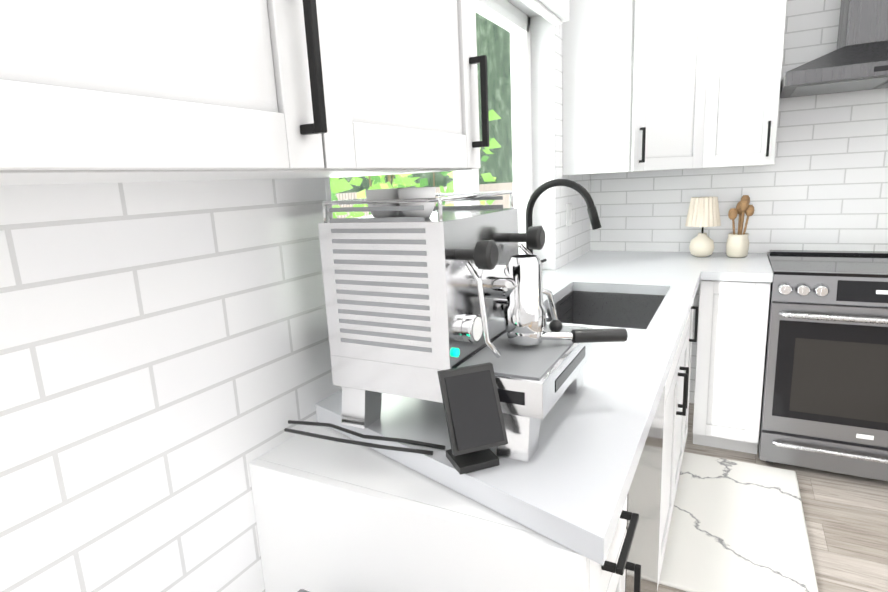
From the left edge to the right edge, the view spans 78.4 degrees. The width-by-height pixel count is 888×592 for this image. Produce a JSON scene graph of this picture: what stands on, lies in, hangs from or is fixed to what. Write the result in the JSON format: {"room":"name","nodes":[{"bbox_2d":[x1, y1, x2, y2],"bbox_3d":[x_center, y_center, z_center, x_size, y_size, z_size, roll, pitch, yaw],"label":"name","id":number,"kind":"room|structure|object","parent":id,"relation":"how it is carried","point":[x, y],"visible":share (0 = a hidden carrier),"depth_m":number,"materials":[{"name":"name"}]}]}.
{"room":"kitchen","nodes":[
{"label":"kitchen","id":0,"kind":"room"},
{"bbox_2d":[0,24,590,591],"bbox_3d":[-0.845,0.137,0.340,0.220,2.430,7.060,4,13,28],"label":"wall","id":1,"kind":"structure","parent":0,"point":[164,364],"depth_m":0.85,"materials":[{"name":"tile"}]},
{"bbox_2d":[0,0,488,185],"bbox_3d":[-0.302,-0.626,0.642,0.370,0.947,0.936,4,13,28],"label":"upper cabinet","id":2,"kind":"object","parent":1,"relation":"attached to","point":[109,91],"visible":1,"depth_m":0.56,"materials":[{"name":"white wood"}]},
{"bbox_2d":[325,0,555,269],"bbox_3d":[0.042,-0.558,1.938,0.214,1.210,1.719,4,13,28],"label":"window","id":3,"kind":"structure","parent":1,"relation":"in","point":[532,58],"depth_m":2.57,"materials":[{"name":"white plastic"}]},
{"bbox_2d":[521,0,568,24],"bbox_3d":[0.152,-1.107,1.756,0.084,0.104,1.588,4,13,28],"label":"roller blind","id":4,"kind":"object","parent":3,"relation":"attached to","point":[554,12],"visible":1,"depth_m":2.27,"materials":[{"name":"white fabric"}]},
{"bbox_2d":[315,250,772,564],"bbox_3d":[1.074,0.154,1.798,2.236,0.220,2.763,4,13,28],"label":"countertop","id":5,"kind":"structure","parent":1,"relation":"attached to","point":[568,485],"depth_m":1.10,"materials":[{"name":"grey stone"}]},
{"bbox_2d":[284,420,444,454],"bbox_3d":[-0.162,0.262,1.007,0.341,0.006,0.062,4,13,28],"label":"power cable","id":6,"kind":"object","parent":5,"relation":"on","point":[403,449],"visible":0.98,"depth_m":0.99,"materials":[{"name":"black plastic"}]},
{"bbox_2d":[437,362,507,474],"bbox_3d":[0.047,0.200,0.883,0.110,0.160,0.110,4,13,28],"label":"smart display","id":7,"kind":"object","parent":5,"relation":"on","point":[473,414],"visible":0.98,"depth_m":0.87,"materials":[{"name":"black plastic"}]},
{"bbox_2d":[318,190,627,462],"bbox_3d":[0.083,0.017,1.081,0.517,0.434,0.374,4,13,28],"label":"espresso machine","id":8,"kind":"object","parent":5,"relation":"on","point":[414,305],"visible":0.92,"depth_m":0.99,"materials":[{"name":"silver metal"}]},
{"bbox_2d":[365,187,435,217],"bbox_3d":[-0.069,-0.181,1.050,0.157,0.055,0.147,4,13,28],"label":"cups","id":9,"kind":"object","parent":8,"relation":"in","point":[405,193],"visible":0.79,"depth_m":0.99,"materials":[{"name":"white ceramic"}]},
{"bbox_2d":[525,179,600,262],"bbox_3d":[0.473,-0.231,2.132,0.306,0.450,0.169,4,13,28],"label":"faucet","id":10,"kind":"object","parent":5,"relation":"on","point":[582,191],"visible":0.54,"depth_m":2.02,"materials":[{"name":"black metal"}]},
{"bbox_2d":[685,197,720,256],"bbox_3d":[1.386,-0.370,2.915,0.174,0.315,0.174,4,13,28],"label":"table lamp","id":11,"kind":"object","parent":5,"relation":"on","point":[703,212],"visible":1,"depth_m":2.86,"materials":[{"name":"beige fabric"}]},
{"bbox_2d":[726,195,754,257],"bbox_3d":[1.547,-0.363,2.841,0.121,0.318,0.108,4,13,28],"label":"utensil crock","id":12,"kind":"object","parent":5,"relation":"on","point":[737,245],"visible":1,"depth_m":2.82,"materials":[{"name":"beige ceramic"}]},
{"bbox_2d":[566,203,571,225],"bbox_3d":[0.665,-0.431,2.890,0.010,0.115,0.090,4,13,28],"label":"electrical outlet plate","id":13,"kind":"object","parent":1,"relation":"attached to","point":[568,214],"visible":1,"depth_m":2.88,"materials":[{"name":"white plastic"}]},
{"bbox_2d":[590,0,887,403],"bbox_3d":[4.184,-0.386,1.681,7.960,2.430,0.150,4,13,28],"label":"wall","id":14,"kind":"structure","parent":0,"point":[821,184],"depth_m":2.81,"materials":[{"name":"tile"}]},
{"bbox_2d":[562,0,786,174],"bbox_3d":[1.136,-1.109,2.707,0.936,0.940,0.627,4,13,28],"label":"upper cabinet","id":15,"kind":"object","parent":14,"relation":"attached to","point":[654,85],"visible":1,"depth_m":2.57,"materials":[{"name":"white wood"}]},
{"bbox_2d":[780,0,887,97],"bbox_3d":[1.915,-1.283,2.317,0.772,0.714,0.502,4,13,28],"label":"range hood","id":16,"kind":"object","parent":14,"relation":"attached to","point":[857,60],"visible":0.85,"depth_m":2.34,"materials":[{"name":"grey metal"}]},
{"bbox_2d":[657,403,887,591],"bbox_3d":[2.608,1.542,-1.082,7.960,0.060,7.260,4,13,28],"label":"floor","id":17,"kind":"structure","parent":0,"point":[846,518],"depth_m":2.13,"materials":[{"name":"brown wood"}]},
{"bbox_2d":[249,425,640,591],"bbox_3d":[0.023,0.729,1.103,0.665,0.879,0.333,4,13,28],"label":"base cabinet","id":18,"kind":"object","parent":17,"relation":"on","point":[332,516],"visible":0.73,"depth_m":0.92,"materials":[{"name":"white wood"}]},
{"bbox_2d":[625,386,664,591],"bbox_3d":[0.246,0.634,1.510,0.603,0.876,0.606,4,13,28],"label":"dishwasher","id":19,"kind":"object","parent":17,"relation":"on","point":[644,497],"visible":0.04,"depth_m":1.36,"materials":[{"name":"grey metal"}]},
{"bbox_2d":[657,300,698,589],"bbox_3d":[0.663,0.450,2.286,0.665,0.879,1.186,4,13,28],"label":"base cabinet","id":20,"kind":"object","parent":17,"relation":"on","point":[676,407],"visible":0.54,"depth_m":1.98,"materials":[{"name":"white wood"}]},
{"bbox_2d":[693,280,770,453],"bbox_3d":[1.497,0.293,2.847,0.289,0.879,0.618,4,13,28],"label":"base cabinet","id":21,"kind":"object","parent":17,"relation":"on","point":[733,316],"visible":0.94,"depth_m":2.58,"materials":[{"name":"white wood"}]},
{"bbox_2d":[659,452,817,591],"bbox_3d":[1.166,0.891,2.173,0.480,0.016,0.985,4,13,28],"label":"kitchen mat","id":22,"kind":"object","parent":17,"relation":"on","point":[737,526],"visible":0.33,"depth_m":2.08,"materials":[{"name":"rubber"}]},
{"bbox_2d":[758,250,887,480],"bbox_3d":[1.937,0.303,2.546,0.765,0.940,0.711,4,13,28],"label":"range","id":23,"kind":"object","parent":17,"relation":"on","point":[824,407],"visible":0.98,"depth_m":2.36,"materials":[{"name":"silver metal"}]},
{"label":"outside","id":24,"kind":"structure","parent":0,"visible":0},
{"bbox_2d":[332,13,512,217],"bbox_3d":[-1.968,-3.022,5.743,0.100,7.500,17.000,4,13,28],"label":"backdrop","id":25,"kind":"structure","parent":24,"point":[497,105],"depth_m":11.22,"materials":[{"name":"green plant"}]},
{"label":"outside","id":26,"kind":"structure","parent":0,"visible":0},
{"bbox_2d":[330,101,500,217],"bbox_3d":[-0.374,-0.509,3.030,0.970,2.589,2.898,4,13,28],"label":"bush","id":27,"kind":"object","parent":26,"point":[493,143],"depth_m":3.22,"materials":[{"name":"green plant"}]}
]}

